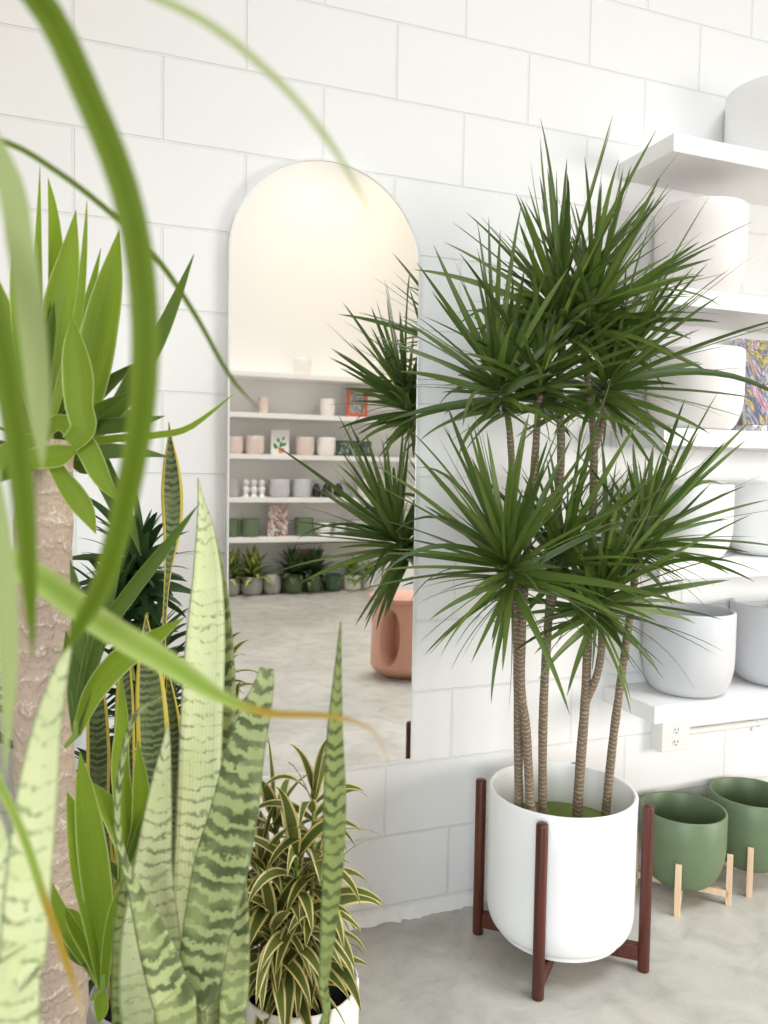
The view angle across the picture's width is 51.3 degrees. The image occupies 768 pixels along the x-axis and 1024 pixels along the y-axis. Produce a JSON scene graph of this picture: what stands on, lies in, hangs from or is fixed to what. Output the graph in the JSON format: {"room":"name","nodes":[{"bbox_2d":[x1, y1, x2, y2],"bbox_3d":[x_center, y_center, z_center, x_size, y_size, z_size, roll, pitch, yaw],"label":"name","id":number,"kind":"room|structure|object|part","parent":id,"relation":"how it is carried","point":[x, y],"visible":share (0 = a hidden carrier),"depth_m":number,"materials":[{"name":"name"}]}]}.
{"room":"plant shop","nodes":[
{"label":"plant shop","id":0,"kind":"room"},
{"bbox_2d":[0,0,767,915],"bbox_3d":[1.125,-1.446,2.661,10.400,5.200,0.200,0,3,-21],"label":"wall","id":1,"kind":"structure","parent":0,"point":[442,103],"depth_m":2.24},
{"bbox_2d":[225,159,420,778],"bbox_3d":[-0.157,-0.108,2.125,0.520,1.611,0.032,0,3,-21],"label":"arched mirror","id":2,"kind":"object","parent":1,"relation":"attached to","point":[312,275],"visible":0.96,"depth_m":2.11,"materials":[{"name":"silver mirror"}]},
{"bbox_2d":[88,861,640,980],"bbox_3d":[1.125,1.139,2.683,10.400,0.034,0.030,0,3,-21],"label":"trim","id":3,"kind":"structure","parent":1,"relation":"attached to","point":[368,920],"depth_m":2.29,"materials":[{"name":"white paint"}]},
{"bbox_2d":[651,720,689,752],"bbox_3d":[0.921,0.677,2.566,0.114,0.168,0.054,0,3,-21],"label":"outlet box","id":4,"kind":"object","parent":1,"relation":"attached to","point":[670,736],"visible":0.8,"depth_m":2.54,"materials":[{"name":"white plastic"}]},
{"bbox_2d":[672,738,679,745],"bbox_3d":[0.929,0.732,2.545,0.028,0.028,0.002,0,3,-21],"label":"receptacle","id":5,"kind":"object","parent":4,"relation":"attached to","point":[675,741],"depth_m":2.54,"materials":[{"name":"white plastic"}]},
{"bbox_2d":[673,726,679,733],"bbox_3d":[0.929,0.693,2.543,0.028,0.028,0.002,0,3,-21],"label":"receptacle","id":6,"kind":"object","parent":4,"relation":"attached to","point":[676,729],"depth_m":2.54,"materials":[{"name":"white plastic"}]},
{"bbox_2d":[603,673,767,723],"bbox_3d":[1.978,0.569,2.862,2.675,0.050,0.240,0,3,-21],"label":"floating shelf","id":7,"kind":"object","parent":1,"relation":"attached to","point":[741,696],"visible":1,"depth_m":2.37,"materials":[{"name":"white paint"}]},
{"bbox_2d":[642,602,736,697],"bbox_3d":[0.932,0.422,2.452,0.267,0.251,0.267,0,3,-21],"label":"ceramic pot","id":8,"kind":"object","parent":7,"relation":"on","point":[709,674],"visible":0.86,"depth_m":2.34,"materials":[{"name":"grey ceramic"}]},
{"bbox_2d":[730,598,767,685],"bbox_3d":[1.281,0.419,2.584,0.309,0.254,0.309,0,3,-21],"label":"ceramic pot","id":9,"kind":"object","parent":7,"relation":"on","point":[751,657],"visible":0.8,"depth_m":2.51,"materials":[{"name":"grey ceramic"}]},
{"bbox_2d":[611,428,767,451],"bbox_3d":[1.990,-0.222,2.822,2.675,0.050,0.240,0,3,-21],"label":"floating shelf","id":10,"kind":"object","parent":1,"relation":"attached to","point":[757,441],"visible":0.66,"depth_m":2.33,"materials":[{"name":"white paint"}]},
{"bbox_2d":[647,345,745,429],"bbox_3d":[0.936,-0.363,2.409,0.274,0.238,0.274,0,3,-21],"label":"ceramic pot","id":11,"kind":"object","parent":10,"relation":"on","point":[726,357],"visible":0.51,"depth_m":2.29,"materials":[{"name":"white ceramic"}]},
{"bbox_2d":[731,425,767,431],"bbox_3d":[1.204,-0.257,2.538,0.260,0.022,0.170,0,3,-21],"label":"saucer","id":12,"kind":"object","parent":10,"relation":"on","point":[762,428],"visible":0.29,"depth_m":2.43,"materials":[{"name":"white ceramic"}]},
{"bbox_2d":[732,338,767,424],"bbox_3d":[1.232,-0.415,2.584,0.210,0.281,0.078,0,3,-21],"label":"pot","id":13,"kind":"object","parent":12,"relation":"on","point":[755,410],"visible":0.74,"depth_m":2.56,"materials":[{"name":"multicoloured ceramic"}]},
{"bbox_2d":[616,286,767,333],"bbox_3d":[1.997,-0.614,2.803,2.675,0.050,0.240,0,3,-21],"label":"floating shelf","id":14,"kind":"object","parent":1,"relation":"attached to","point":[742,311],"visible":0.45,"depth_m":2.33,"materials":[{"name":"white paint"}]},
{"bbox_2d":[653,196,748,293],"bbox_3d":[0.942,-0.767,2.389,0.260,0.263,0.260,0,3,-21],"label":"ceramic pot","id":15,"kind":"object","parent":14,"relation":"on","point":[719,216],"visible":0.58,"depth_m":2.28,"materials":[{"name":"white ceramic"}]},
{"bbox_2d":[619,133,767,205],"bbox_3d":[2.003,-1.027,2.782,2.675,0.050,0.240,0,3,-21],"label":"floating shelf","id":16,"kind":"object","parent":1,"relation":"attached to","point":[700,166],"visible":0.97,"depth_m":2.33,"materials":[{"name":"white paint"}]},
{"bbox_2d":[724,74,767,151],"bbox_3d":[1.207,-1.169,2.467,0.292,0.239,0.292,0,3,-21],"label":"ceramic pot","id":17,"kind":"object","parent":16,"relation":"on","point":[746,106],"visible":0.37,"depth_m":2.38,"materials":[{"name":"white ceramic"}]},
{"bbox_2d":[632,551,767,579],"bbox_3d":[1.984,0.158,2.841,2.675,0.050,0.240,0,3,-21],"label":"floating shelf","id":18,"kind":"object","parent":1,"relation":"attached to","point":[760,563],"visible":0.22,"depth_m":2.34,"materials":[{"name":"white paint"}]},
{"bbox_2d":[656,483,734,558],"bbox_3d":[0.915,0.025,2.423,0.264,0.222,0.264,0,3,-21],"label":"ceramic pot","id":19,"kind":"object","parent":18,"relation":"on","point":[713,490],"visible":0.38,"depth_m":2.30,"materials":[{"name":"white ceramic"}]},
{"bbox_2d":[726,483,767,555],"bbox_3d":[1.244,0.022,2.548,0.293,0.225,0.293,0,3,-21],"label":"ceramic pot","id":20,"kind":"object","parent":18,"relation":"on","point":[754,526],"visible":0.77,"depth_m":2.46,"materials":[{"name":"white ceramic"}]},
{"bbox_2d":[689,719,767,734],"bbox_3d":[2.172,0.721,3.054,2.577,0.044,0.034,0,3,-21],"label":"conduit pipe","id":21,"kind":"object","parent":1,"relation":"attached to","point":[756,723],"visible":0.82,"depth_m":2.65,"materials":[{"name":"white plastic"}]},
{"bbox_2d":[86,865,767,1023],"bbox_3d":[2.238,1.397,-0.248,10.800,0.150,6.720,0,3,-21],"label":"floor","id":22,"kind":"structure","parent":0,"point":[708,964],"depth_m":2.04,"materials":[{"name":"concrete"}]},
{"bbox_2d":[0,705,12,748],"bbox_3d":[-0.873,0.653,1.478,0.410,1.065,0.342,2,3,19],"label":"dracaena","id":23,"kind":"object","parent":22,"relation":"on","point":[11,741],"visible":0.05,"depth_m":1.50,"materials":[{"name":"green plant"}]},
{"bbox_2d":[0,646,71,1023],"bbox_3d":[-0.316,0.658,0.627,0.240,1.157,0.240,0,3,-21],"label":"potted snake plant","id":24,"kind":"object","parent":22,"relation":"on","point":[24,926],"visible":0.85,"depth_m":0.56,"materials":[{"name":"green plant"}]},
{"bbox_2d":[0,170,234,1023],"bbox_3d":[-0.463,0.366,1.215,0.414,1.677,0.398,0,3,-21],"label":"yucca","id":25,"kind":"object","parent":22,"relation":"on","point":[82,328],"visible":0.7,"depth_m":1.12,"materials":[{"name":"green plant"}]},
{"bbox_2d":[72,498,191,994],"bbox_3d":[-0.556,0.549,1.755,0.335,1.254,0.440,3,4,40],"label":"dracaena","id":26,"kind":"object","parent":22,"relation":"on","point":[144,604],"visible":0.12,"depth_m":1.69,"materials":[{"name":"green plant"}]},
{"bbox_3d":[-0.521,0.572,1.751,0.018,0.792,0.148,3,3,33],"label":"stem","id":27,"kind":"part","parent":26,"relation":"part of","materials":[{"name":"plant"}]},
{"bbox_3d":[-0.496,0.521,1.769,0.104,0.891,0.015,-2,4,-45],"label":"stem","id":28,"kind":"part","parent":26,"relation":"part of","materials":[{"name":"plant"}]},
{"bbox_2d":[86,422,182,1023],"bbox_3d":[-0.424,0.515,1.480,0.234,1.353,0.230,3,3,33],"label":"potted snake plant","id":29,"kind":"object","parent":22,"relation":"on","point":[151,723],"visible":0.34,"depth_m":1.40,"materials":[{"name":"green plant"}]},
{"bbox_3d":[-0.434,1.041,1.508,0.230,0.300,0.230,0,3,-21],"label":"pot","id":30,"kind":"part","parent":29,"relation":"part of","materials":[{"name":"white ceramic"}]},
{"bbox_2d":[0,0,389,1023],"bbox_3d":[-0.345,0.444,0.414,0.745,1.605,0.348,0,3,-21],"label":"leaf plant","id":31,"kind":"object","parent":22,"relation":"on","point":[21,565],"visible":1,"depth_m":0.41,"materials":[{"name":"green plant"}]},
{"bbox_2d":[111,478,345,1023],"bbox_3d":[-0.229,0.590,0.983,0.278,1.260,0.322,0,3,-21],"label":"potted snake plant","id":32,"kind":"object","parent":22,"relation":"on","point":[181,937],"visible":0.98,"depth_m":0.93,"materials":[{"name":"green plant"}]},
{"bbox_2d":[246,967,358,1023],"bbox_3d":[-0.170,1.062,1.606,0.236,0.256,0.236,0,3,-21],"label":"pot","id":33,"kind":"object","parent":22,"relation":"on","point":[348,1009],"depth_m":1.53,"materials":[{"name":"beige ceramic"}]},
{"bbox_2d":[246,735,385,1023],"bbox_3d":[-0.191,0.805,1.591,0.361,0.770,0.349,0,3,-21],"label":"potted plant","id":34,"kind":"object","parent":22,"relation":"on","point":[284,918],"visible":0.88,"depth_m":1.53,"materials":[{"name":"green plant"}]},
{"bbox_3d":[-0.209,0.892,1.559,0.019,0.209,0.058,2,3,28],"label":"stem","id":35,"kind":"part","parent":34,"relation":"part of","materials":[{"name":"green plant"}]},
{"bbox_3d":[-0.211,0.802,1.627,0.039,0.379,0.013,2,3,16],"label":"stem","id":36,"kind":"part","parent":34,"relation":"part of","materials":[{"name":"green plant"}]},
{"bbox_3d":[-0.176,0.891,1.562,0.012,0.210,0.028,3,4,38],"label":"stem","id":37,"kind":"part","parent":34,"relation":"part of","materials":[{"name":"green plant"}]},
{"bbox_3d":[-0.169,0.827,1.567,0.016,0.337,0.045,1,3,-2],"label":"stem","id":38,"kind":"part","parent":34,"relation":"part of","materials":[{"name":"green plant"}]},
{"bbox_3d":[-0.145,0.770,1.578,0.020,0.450,0.009,-2,4,-43],"label":"stem","id":39,"kind":"part","parent":34,"relation":"part of","materials":[{"name":"green plant"}]},
{"bbox_2d":[472,762,654,1001],"bbox_3d":[0.465,0.956,2.134,0.355,0.434,0.342,0,3,-21],"label":"plant stand","id":40,"kind":"object","parent":22,"relation":"on","point":[639,951],"visible":0.7,"depth_m":2.04,"materials":[{"name":"brown wood"}]},
{"bbox_3d":[0.263,0.950,2.206,0.030,0.434,0.030,0,3,-21],"label":"leg","id":41,"kind":"part","parent":40,"relation":"part of","materials":[{"name":"brown wood"}]},
{"bbox_3d":[0.377,0.965,1.933,0.030,0.434,0.030,0,3,-21],"label":"leg","id":42,"kind":"part","parent":40,"relation":"part of","materials":[{"name":"brown wood"}]},
{"bbox_2d":[344,116,767,962],"bbox_3d":[0.459,0.092,1.929,1.210,2.051,0.789,0,3,-21],"label":"dracaena","id":43,"kind":"object","parent":40,"relation":"on","point":[590,814],"visible":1,"depth_m":1.95,"materials":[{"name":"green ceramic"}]},
{"bbox_2d":[486,762,638,962],"bbox_3d":[0.469,0.919,2.130,0.387,0.380,0.387,0,3,-21],"label":"planter","id":44,"kind":"object","parent":40,"relation":"on","point":[593,824],"depth_m":1.98,"materials":[{"name":"white ceramic"}]},
{"bbox_3d":[0.671,0.964,2.049,0.030,0.434,0.030,0,3,-21],"label":"leg","id":45,"kind":"part","parent":40,"relation":"part of","materials":[{"name":"brown wood"}]},
{"bbox_2d":[636,836,732,917],"bbox_3d":[0.905,1.090,2.437,0.214,0.150,0.214,0,3,-21],"label":"plant stand","id":46,"kind":"object","parent":22,"relation":"on","point":[726,892],"visible":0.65,"depth_m":2.37,"materials":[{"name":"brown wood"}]},
{"bbox_3d":[0.783,1.085,2.492,0.017,0.150,0.017,2,3,24],"label":"leg","id":47,"kind":"part","parent":46,"relation":"part of","materials":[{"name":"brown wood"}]},
{"bbox_3d":[0.850,1.095,2.315,0.017,0.150,0.017,2,3,24],"label":"leg","id":48,"kind":"part","parent":46,"relation":"part of","materials":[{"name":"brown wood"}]},
{"bbox_2d":[639,791,727,890],"bbox_3d":[0.907,1.007,2.432,0.249,0.225,0.249,0,3,-21],"label":"ceramic pot","id":49,"kind":"object","parent":46,"relation":"on","point":[691,830],"visible":0.84,"depth_m":2.34,"materials":[{"name":"green ceramic"}]},
{"bbox_3d":[1.028,1.095,2.381,0.017,0.150,0.017,2,3,24],"label":"leg","id":50,"kind":"part","parent":46,"relation":"part of","materials":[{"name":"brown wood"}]},
{"bbox_2d":[724,847,767,897],"bbox_3d":[1.167,1.089,2.552,0.217,0.150,0.217,0,3,-21],"label":"plant stand","id":51,"kind":"object","parent":22,"relation":"on","point":[750,854],"visible":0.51,"depth_m":2.42,"materials":[{"name":"brown wood"}]},
{"bbox_2d":[709,777,767,872],"bbox_3d":[1.168,1.003,2.547,0.254,0.229,0.254,0,3,-21],"label":"ceramic pot","id":52,"kind":"object","parent":51,"relation":"on","point":[745,800],"visible":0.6,"depth_m":2.46,"materials":[{"name":"green ceramic"}]},
{"bbox_3d":[1.110,1.094,2.427,0.017,0.150,0.017,2,3,24],"label":"leg","id":53,"kind":"part","parent":51,"relation":"part of","materials":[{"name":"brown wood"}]}
]}

